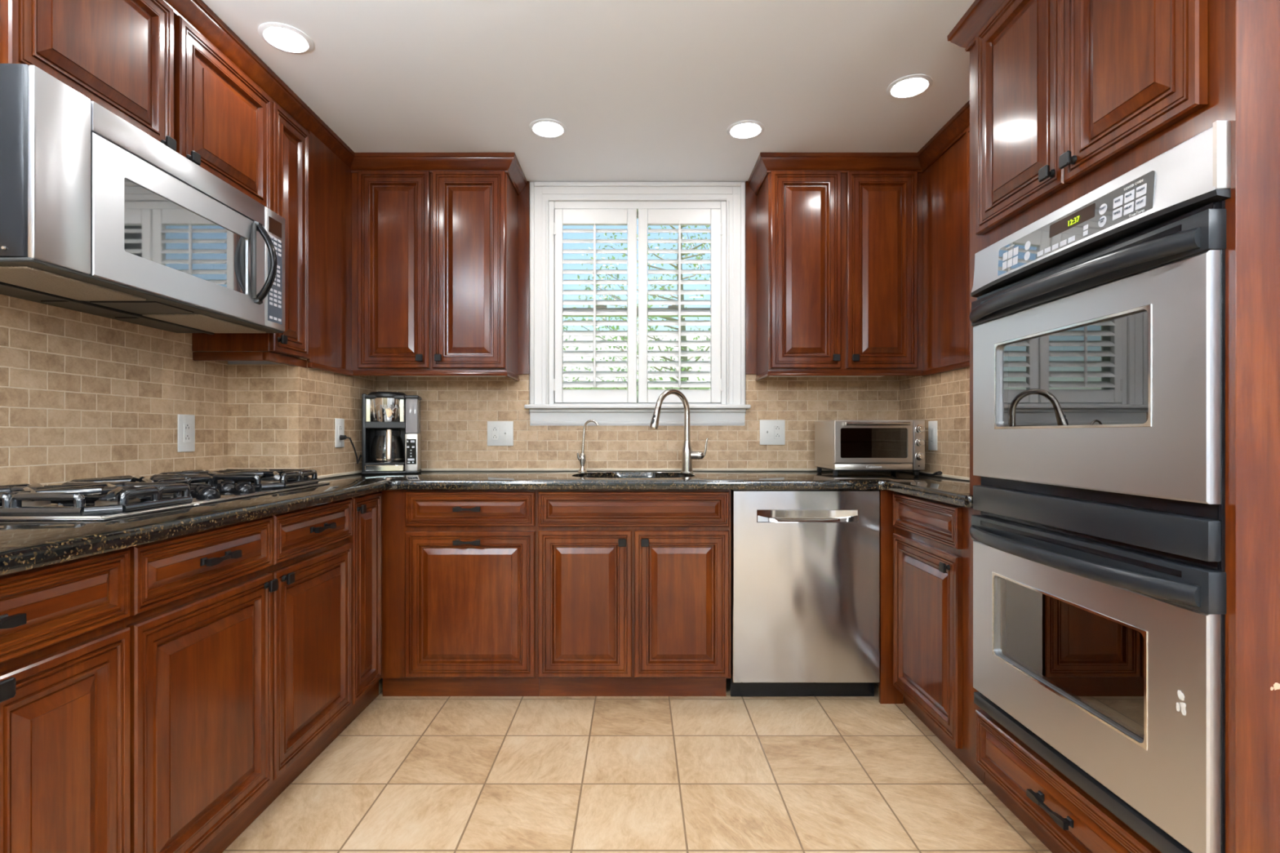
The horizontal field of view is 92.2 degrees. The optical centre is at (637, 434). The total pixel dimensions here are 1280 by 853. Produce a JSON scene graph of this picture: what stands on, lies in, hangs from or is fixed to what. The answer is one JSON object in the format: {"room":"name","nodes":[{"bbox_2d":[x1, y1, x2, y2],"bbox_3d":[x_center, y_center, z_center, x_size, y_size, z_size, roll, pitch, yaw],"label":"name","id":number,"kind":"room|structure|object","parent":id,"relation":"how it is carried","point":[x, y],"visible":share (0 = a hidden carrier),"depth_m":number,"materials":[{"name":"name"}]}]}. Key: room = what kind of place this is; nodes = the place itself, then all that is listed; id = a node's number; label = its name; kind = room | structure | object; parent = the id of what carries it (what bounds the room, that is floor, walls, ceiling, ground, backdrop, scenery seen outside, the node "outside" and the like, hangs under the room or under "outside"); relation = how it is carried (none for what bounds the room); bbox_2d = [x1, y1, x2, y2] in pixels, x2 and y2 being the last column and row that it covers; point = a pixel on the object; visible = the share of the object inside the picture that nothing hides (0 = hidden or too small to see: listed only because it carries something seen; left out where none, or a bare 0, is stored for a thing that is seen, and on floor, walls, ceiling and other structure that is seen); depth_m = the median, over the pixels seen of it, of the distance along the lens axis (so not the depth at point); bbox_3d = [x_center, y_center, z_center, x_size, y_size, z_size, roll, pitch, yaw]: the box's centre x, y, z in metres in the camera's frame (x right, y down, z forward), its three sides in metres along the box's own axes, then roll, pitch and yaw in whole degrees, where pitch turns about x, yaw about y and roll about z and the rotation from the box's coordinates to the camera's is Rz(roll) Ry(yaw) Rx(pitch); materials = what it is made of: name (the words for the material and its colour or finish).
{"room":"kitchen","nodes":[
{"label":"kitchen","id":0,"kind":"room"},
{"bbox_2d":[227,360,361,479],"bbox_3d":[-2.372,-0.090,0.010,1.257,2.380,6.584,0,0,18],"label":"wall","id":1,"kind":"structure","parent":0,"point":[228,362],"depth_m":2.42,"materials":[{"name":"white paint"}]},
{"bbox_2d":[0,293,227,486],"bbox_3d":[-1.612,-0.157,1.417,0.010,0.686,1.995,0,0,0],"label":"tile backsplash","id":2,"kind":"structure","parent":1,"relation":"attached to","point":[83,395],"depth_m":1.82,"materials":[{"name":"tile"}]},
{"bbox_2d":[177,414,195,452],"bbox_3d":[-1.602,-0.004,2.188,0.008,0.132,0.080,0,0,0],"label":"wall outlet","id":3,"kind":"object","parent":2,"relation":"attached to","point":[185,423],"visible":1,"depth_m":2.18,"materials":[{"name":"white plastic"}]},
{"bbox_2d":[183,423,191,442],"bbox_3d":[-1.601,-0.004,2.188,0.003,0.066,0.033,0,0,0],"label":"receptacle","id":4,"kind":"object","parent":3,"relation":"attached to","point":[187,427],"depth_m":2.19,"materials":[{"name":"white plastic"}]},
{"bbox_2d":[0,0,271,210],"bbox_3d":[-1.446,-1.020,1.732,0.318,0.519,0.974,0,0,0],"label":"upper cabinet","id":5,"kind":"object","parent":1,"relation":"attached to","point":[140,61],"visible":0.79,"depth_m":1.69,"materials":[{"name":"brown wood"}]},
{"bbox_2d":[0,63,284,334],"bbox_3d":[-1.385,-0.548,1.696,0.441,0.409,0.901,0,0,0],"label":"microwave","id":6,"kind":"object","parent":5,"relation":"attached to","point":[100,216],"visible":1,"depth_m":1.49,"materials":[{"name":"silver metal"}]},
{"bbox_2d":[227,364,299,469],"bbox_3d":[-1.468,-0.045,2.420,0.277,0.460,0.010,0,0,0],"label":"tile backsplash","id":7,"kind":"structure","parent":1,"relation":"attached to","point":[264,399],"depth_m":2.42,"materials":[{"name":"tile"}]},
{"bbox_2d":[191,101,353,376],"bbox_3d":[-1.446,-0.772,2.529,0.318,1.013,0.620,0,0,0],"label":"upper cabinet","id":8,"kind":"object","parent":1,"relation":"attached to","point":[312,186],"visible":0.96,"depth_m":2.46,"materials":[{"name":"brown wood"}]},
{"bbox_2d":[299,357,375,479],"bbox_3d":[-1.332,-0.060,2.771,0.016,0.490,0.711,0,0,0],"label":"tile backsplash","id":9,"kind":"structure","parent":1,"relation":"attached to","point":[325,397],"depth_m":2.66,"materials":[{"name":"tile"}]},
{"bbox_2d":[334,418,344,447],"bbox_3d":[-1.326,-0.006,2.742,0.007,0.128,0.078,0,0,0],"label":"wall outlet","id":10,"kind":"object","parent":9,"relation":"attached to","point":[339,423],"visible":1,"depth_m":2.73,"materials":[{"name":"white plastic"}]},
{"bbox_2d":[338,425,342,440],"bbox_3d":[-1.324,-0.006,2.742,0.003,0.066,0.033,0,0,0],"label":"receptacle","id":11,"kind":"object","parent":10,"relation":"attached to","point":[340,426],"depth_m":2.74,"materials":[{"name":"white plastic"}]},
{"bbox_2d":[163,0,527,195],"bbox_3d":[-1.219,-1.242,2.212,0.722,0.073,2.175,0,0,24],"label":"crown molding","id":12,"kind":"structure","parent":1,"relation":"attached to","point":[196,13],"depth_m":2.46,"materials":[{"name":"brown wood"}]},
{"bbox_2d":[201,0,974,182],"bbox_3d":[0.000,-1.330,-0.072,5.800,0.100,6.656,0,0,0],"label":"ceiling","id":13,"kind":"structure","parent":0,"point":[642,91],"depth_m":2.19,"materials":[{"name":"white paint"}]},
{"bbox_2d":[257,22,313,53],"bbox_3d":[-1.135,-1.276,1.989,0.156,0.006,0.156,0,0,0],"label":"recessed light","id":14,"kind":"object","parent":13,"relation":"in","point":[282,37],"visible":1,"depth_m":1.98,"materials":[{"name":"white paint"}]},
{"bbox_2d":[528,118,566,137],"bbox_3d":[-0.373,-1.276,2.573,0.156,0.006,0.156,0,0,0],"label":"recessed light","id":15,"kind":"object","parent":13,"relation":"in","point":[544,127],"visible":1,"depth_m":2.56,"materials":[{"name":"white paint"}]},
{"bbox_2d":[726,120,764,138],"bbox_3d":[0.454,-1.276,2.584,0.156,0.006,0.156,0,0,0],"label":"recessed light","id":16,"kind":"object","parent":13,"relation":"in","point":[745,129],"visible":1,"depth_m":2.57,"materials":[{"name":"white paint"}]},
{"bbox_2d":[747,99,969,195],"bbox_3d":[0.936,-1.242,2.548,0.758,0.073,1.116,0,0,0],"label":"crown molding","id":17,"kind":"structure","parent":13,"relation":"attached to","point":[956,127],"depth_m":2.80,"materials":[{"name":"brown wood"}]},
{"bbox_2d":[886,74,933,98],"bbox_3d":[1.000,-1.276,2.264,0.156,0.006,0.156,0,0,0],"label":"recessed light","id":18,"kind":"object","parent":13,"relation":"in","point":[913,85],"visible":1,"depth_m":2.25,"materials":[{"name":"white paint"}]},
{"bbox_2d":[222,678,1052,852],"bbox_3d":[0.000,1.140,-0.072,5.800,0.080,6.656,0,0,0],"label":"floor","id":19,"kind":"structure","parent":0,"point":[727,774],"depth_m":1.92,"materials":[{"name":"tile"}]},
{"bbox_2d":[0,547,129,852],"bbox_3d":[-1.307,0.664,0.954,0.604,0.872,0.617,0,0,0],"label":"base cabinet","id":20,"kind":"object","parent":19,"relation":"on","point":[64,642],"visible":0.98,"depth_m":1.11,"materials":[{"name":"brown wood"}]},
{"bbox_2d":[0,471,973,576],"bbox_3d":[-0.139,0.205,1.873,2.935,0.039,2.505,0,0,0],"label":"countertop","id":21,"kind":"structure","parent":20,"relation":"on","point":[24,545],"depth_m":2.21,"materials":[{"name":"stone"}]},
{"bbox_2d":[0,468,329,520],"bbox_3d":[-1.363,0.155,1.802,0.443,0.061,0.969,0,0,0],"label":"gas cooktop","id":22,"kind":"object","parent":21,"relation":"in","point":[107,498],"visible":1,"depth_m":1.54,"materials":[{"name":"black metal"}]},
{"bbox_2d":[339,391,421,474],"bbox_3d":[-1.205,-0.008,2.908,0.325,0.388,0.295,0,0,-14],"label":"coffee maker","id":23,"kind":"object","parent":21,"relation":"on","point":[401,411],"visible":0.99,"depth_m":2.92,"materials":[{"name":"black"}]},
{"bbox_2d":[370,429,404,462],"bbox_3d":[-1.206,0.053,2.967,0.151,0.154,0.155,0,0,17],"label":"coffee carafe","id":24,"kind":"object","parent":23,"relation":"on","point":[388,433],"visible":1,"depth_m":2.92,"materials":[{"name":"clear glass"}]},
{"bbox_2d":[370,397,405,422],"bbox_3d":[-1.205,-0.113,2.968,0.170,0.116,0.172,0,0,0],"label":"basket","id":25,"kind":"object","parent":23,"relation":"on","point":[382,409],"depth_m":2.90,"materials":[{"name":"grey metal"}]},
{"bbox_2d":[577,419,599,471],"bbox_3d":[-0.242,0.057,3.044,0.110,0.258,0.048,0,0,8],"label":"filter faucet","id":26,"kind":"object","parent":21,"relation":"on","point":[582,458],"visible":1,"depth_m":3.04,"materials":[{"name":"silver metal"}]},
{"bbox_2d":[648,388,707,473],"bbox_3d":[0.183,-0.015,2.912,0.305,0.402,0.090,0,0,-26],"label":"kitchen faucet","id":27,"kind":"object","parent":21,"relation":"on","point":[687,455],"visible":1,"depth_m":2.93,"materials":[{"name":"silver metal"}]},
{"bbox_2d":[814,420,942,475],"bbox_3d":[1.098,0.061,2.850,0.452,0.249,0.359,0,0,0],"label":"toaster oven","id":28,"kind":"object","parent":21,"relation":"on","point":[892,446],"visible":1,"depth_m":2.73,"materials":[{"name":"grey metal"}]},
{"bbox_2d":[123,497,352,852],"bbox_3d":[-1.307,0.664,1.752,0.604,0.872,0.977,0,0,0],"label":"base cabinet","id":29,"kind":"object","parent":19,"relation":"on","point":[241,634],"visible":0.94,"depth_m":1.58,"materials":[{"name":"brown wood"}]},
{"bbox_2d":[337,491,382,736],"bbox_3d":[-1.171,0.664,2.421,0.326,0.872,0.359,0,0,0],"label":"base cabinet","id":30,"kind":"object","parent":19,"relation":"on","point":[366,539],"visible":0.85,"depth_m":2.36,"materials":[{"name":"brown wood"}]},
{"bbox_2d":[382,489,539,696],"bbox_3d":[-0.741,0.664,2.792,0.658,0.872,0.629,0,0,0],"label":"base cabinet","id":31,"kind":"object","parent":19,"relation":"on","point":[460,566],"visible":0.93,"depth_m":2.51,"materials":[{"name":"brown wood"}]},
{"bbox_2d":[537,489,731,696],"bbox_3d":[-0.014,0.664,2.794,0.796,0.872,0.626,0,0,0],"label":"base cabinet","id":32,"kind":"object","parent":19,"relation":"on","point":[634,586],"visible":0.98,"depth_m":2.51,"materials":[{"name":"brown wood"}]},
{"bbox_2d":[729,489,879,696],"bbox_3d":[0.689,0.662,2.786,0.602,0.868,0.568,0,0,0],"label":"dishwasher","id":33,"kind":"object","parent":19,"relation":"on","point":[806,563],"visible":0.96,"depth_m":2.50,"materials":[{"name":"grey metal"}]},
{"bbox_2d":[879,489,985,784],"bbox_3d":[1.158,0.664,2.231,0.332,0.872,0.598,0,0,0],"label":"base cabinet","id":34,"kind":"object","parent":19,"relation":"on","point":[925,543],"visible":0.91,"depth_m":2.19,"materials":[{"name":"brown wood"}]},
{"bbox_2d":[946,0,1279,852],"bbox_3d":[1.327,-0.089,1.498,0.666,2.379,0.960,0,0,0],"label":"tall cabinet","id":35,"kind":"object","parent":19,"relation":"on","point":[1068,98],"visible":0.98,"depth_m":1.19,"materials":[{"name":"brown wood"}]},
{"bbox_2d":[969,120,1231,852],"bbox_3d":[1.276,0.131,1.472,0.649,1.357,0.793,0,0,0],"label":"double wall oven","id":36,"kind":"object","parent":35,"relation":"in","point":[1099,322],"visible":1,"depth_m":1.30,"materials":[{"name":"silver metal"}]},
{"bbox_3d":[2.120,-0.090,-0.072,1.560,2.380,6.416,0,0,0],"label":"wall","id":37,"kind":"structure","parent":0,"visible":0},
{"bbox_2d":[899,367,969,480],"bbox_3d":[1.332,-0.060,2.543,0.016,0.490,1.166,0,0,0],"label":"tile backsplash","id":38,"kind":"structure","parent":37,"relation":"attached to","point":[944,397],"depth_m":2.67,"materials":[{"name":"tile"}]},
{"bbox_2d":[928,420,937,450],"bbox_3d":[1.325,0.006,2.765,0.009,0.132,0.078,0,0,0],"label":"wall switch","id":39,"kind":"object","parent":38,"relation":"attached to","point":[932,425],"visible":1,"depth_m":2.76,"materials":[{"name":"white plastic"}]},
{"bbox_2d":[921,127,969,376],"bbox_3d":[1.312,-0.773,2.388,0.033,1.011,0.904,0,0,0],"label":"upper cabinet","id":40,"kind":"object","parent":37,"relation":"attached to","point":[945,182],"visible":0.21,"depth_m":2.61,"materials":[{"name":"brown wood"}]},
{"bbox_3d":[0.010,-0.090,3.196,3.620,2.380,0.120,0,0,0],"label":"wall","id":41,"kind":"structure","parent":0,"visible":0},
{"bbox_2d":[351,170,529,381],"bbox_3d":[-0.938,-0.774,2.960,0.781,1.009,0.330,0,0,0],"label":"upper cabinet","id":42,"kind":"object","parent":41,"relation":"attached to","point":[441,259],"visible":0.94,"depth_m":2.82,"materials":[{"name":"brown wood"}]},
{"bbox_2d":[388,375,505,377],"bbox_3d":[-0.922,-0.286,2.960,0.555,0.021,0.120,0,0,0],"label":"light","id":43,"kind":"object","parent":42,"relation":"attached to","point":[388,375],"visible":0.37,"depth_m":2.95,"materials":[{"name":"white plastic"}]},
{"bbox_2d":[375,373,899,471],"bbox_3d":[0.000,-0.060,3.128,2.660,0.490,0.016,0,0,0],"label":"tile backsplash","id":44,"kind":"structure","parent":41,"relation":"attached to","point":[455,412],"depth_m":3.13,"materials":[{"name":"tile"}]},
{"bbox_2d":[487,421,513,445],"bbox_3d":[-0.696,-0.004,3.117,0.132,0.124,0.017,0,0,0],"label":"wall outlet","id":45,"kind":"object","parent":44,"relation":"attached to","point":[499,433],"visible":1,"depth_m":3.12,"materials":[{"name":"white plastic"}]},
{"bbox_2d":[491,426,497,439],"bbox_3d":[-0.722,-0.004,3.120,0.033,0.066,0.003,0,0,0],"label":"receptacle","id":46,"kind":"object","parent":45,"relation":"attached to","point":[494,429],"depth_m":3.12,"materials":[{"name":"white plastic"}]},
{"bbox_2d":[760,419,785,444],"bbox_3d":[0.684,-0.010,3.117,0.128,0.127,0.017,0,0,0],"label":"wall outlet","id":47,"kind":"object","parent":44,"relation":"attached to","point":[772,432],"visible":1,"depth_m":3.12,"materials":[{"name":"white plastic"}]},
{"bbox_2d":[773,426,780,439],"bbox_3d":[0.710,-0.010,3.120,0.033,0.066,0.003,0,0,0],"label":"receptacle","id":48,"kind":"object","parent":47,"relation":"attached to","point":[776,428],"depth_m":3.12,"materials":[{"name":"white plastic"}]},
{"bbox_2d":[524,182,751,425],"bbox_3d":[0.000,-0.661,3.167,1.134,1.235,0.182,0,0,0],"label":"window","id":49,"kind":"structure","parent":41,"relation":"in","point":[545,197],"depth_m":3.12,"materials":[{"name":"white paint"}]},
{"bbox_2d":[552,208,636,403],"bbox_3d":[-0.216,-0.651,3.124,0.426,0.983,0.072,0,0,0],"label":"plantation shutter","id":50,"kind":"object","parent":49,"relation":"attached to","point":[594,217],"visible":1,"depth_m":3.12,"materials":[{"name":"white paint"}]},
{"bbox_2d":[638,208,723,403],"bbox_3d":[0.218,-0.651,3.124,0.430,0.983,0.072,0,0,0],"label":"plantation shutter","id":51,"kind":"object","parent":49,"relation":"attached to","point":[712,217],"visible":1,"depth_m":3.12,"materials":[{"name":"white paint"}]},
{"bbox_2d":[745,170,922,381],"bbox_3d":[0.937,-0.774,2.960,0.779,1.009,0.330,0,0,0],"label":"upper cabinet","id":52,"kind":"object","parent":41,"relation":"attached to","point":[833,259],"visible":0.99,"depth_m":2.82,"materials":[{"name":"brown wood"}]},
{"bbox_2d":[768,375,884,377],"bbox_3d":[0.915,-0.286,2.960,0.550,0.021,0.120,0,0,0],"label":"light","id":53,"kind":"object","parent":52,"relation":"attached to","point":[770,375],"visible":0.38,"depth_m":2.95,"materials":[{"name":"white plastic"}]},
{"label":"outside","id":54,"kind":"structure","parent":0,"visible":0},
{"bbox_3d":[0.000,1.750,31.718,60.000,0.100,56.564,0,0,0],"label":"ground","id":55,"kind":"structure","parent":54,"visible":0},
{"bbox_2d":[563,317,603,389],"bbox_3d":[-2.492,-0.660,13.974,4.049,4.727,2.716,0,0,-20],"label":"tree","id":56,"kind":"object","parent":55,"relation":"on","point":[565,367],"visible":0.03,"depth_m":14.26,"materials":[{"name":"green plant"}]},
{"bbox_2d":[563,224,710,391],"bbox_3d":[0.203,-1.949,12.139,4.740,7.302,5.225,0,0,0],"label":"tree","id":57,"kind":"object","parent":55,"relation":"on","point":[682,327],"visible":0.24,"depth_m":12.46,"materials":[{"name":"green plant"}]},
{"bbox_2d":[563,334,710,397],"bbox_3d":[1.750,-0.850,21.000,11.100,5.100,6.800,0,0,0],"label":"neighbor house","id":58,"kind":"structure","parent":55,"relation":"on","point":[571,338],"depth_m":19.06,"materials":[{"name":"white"}]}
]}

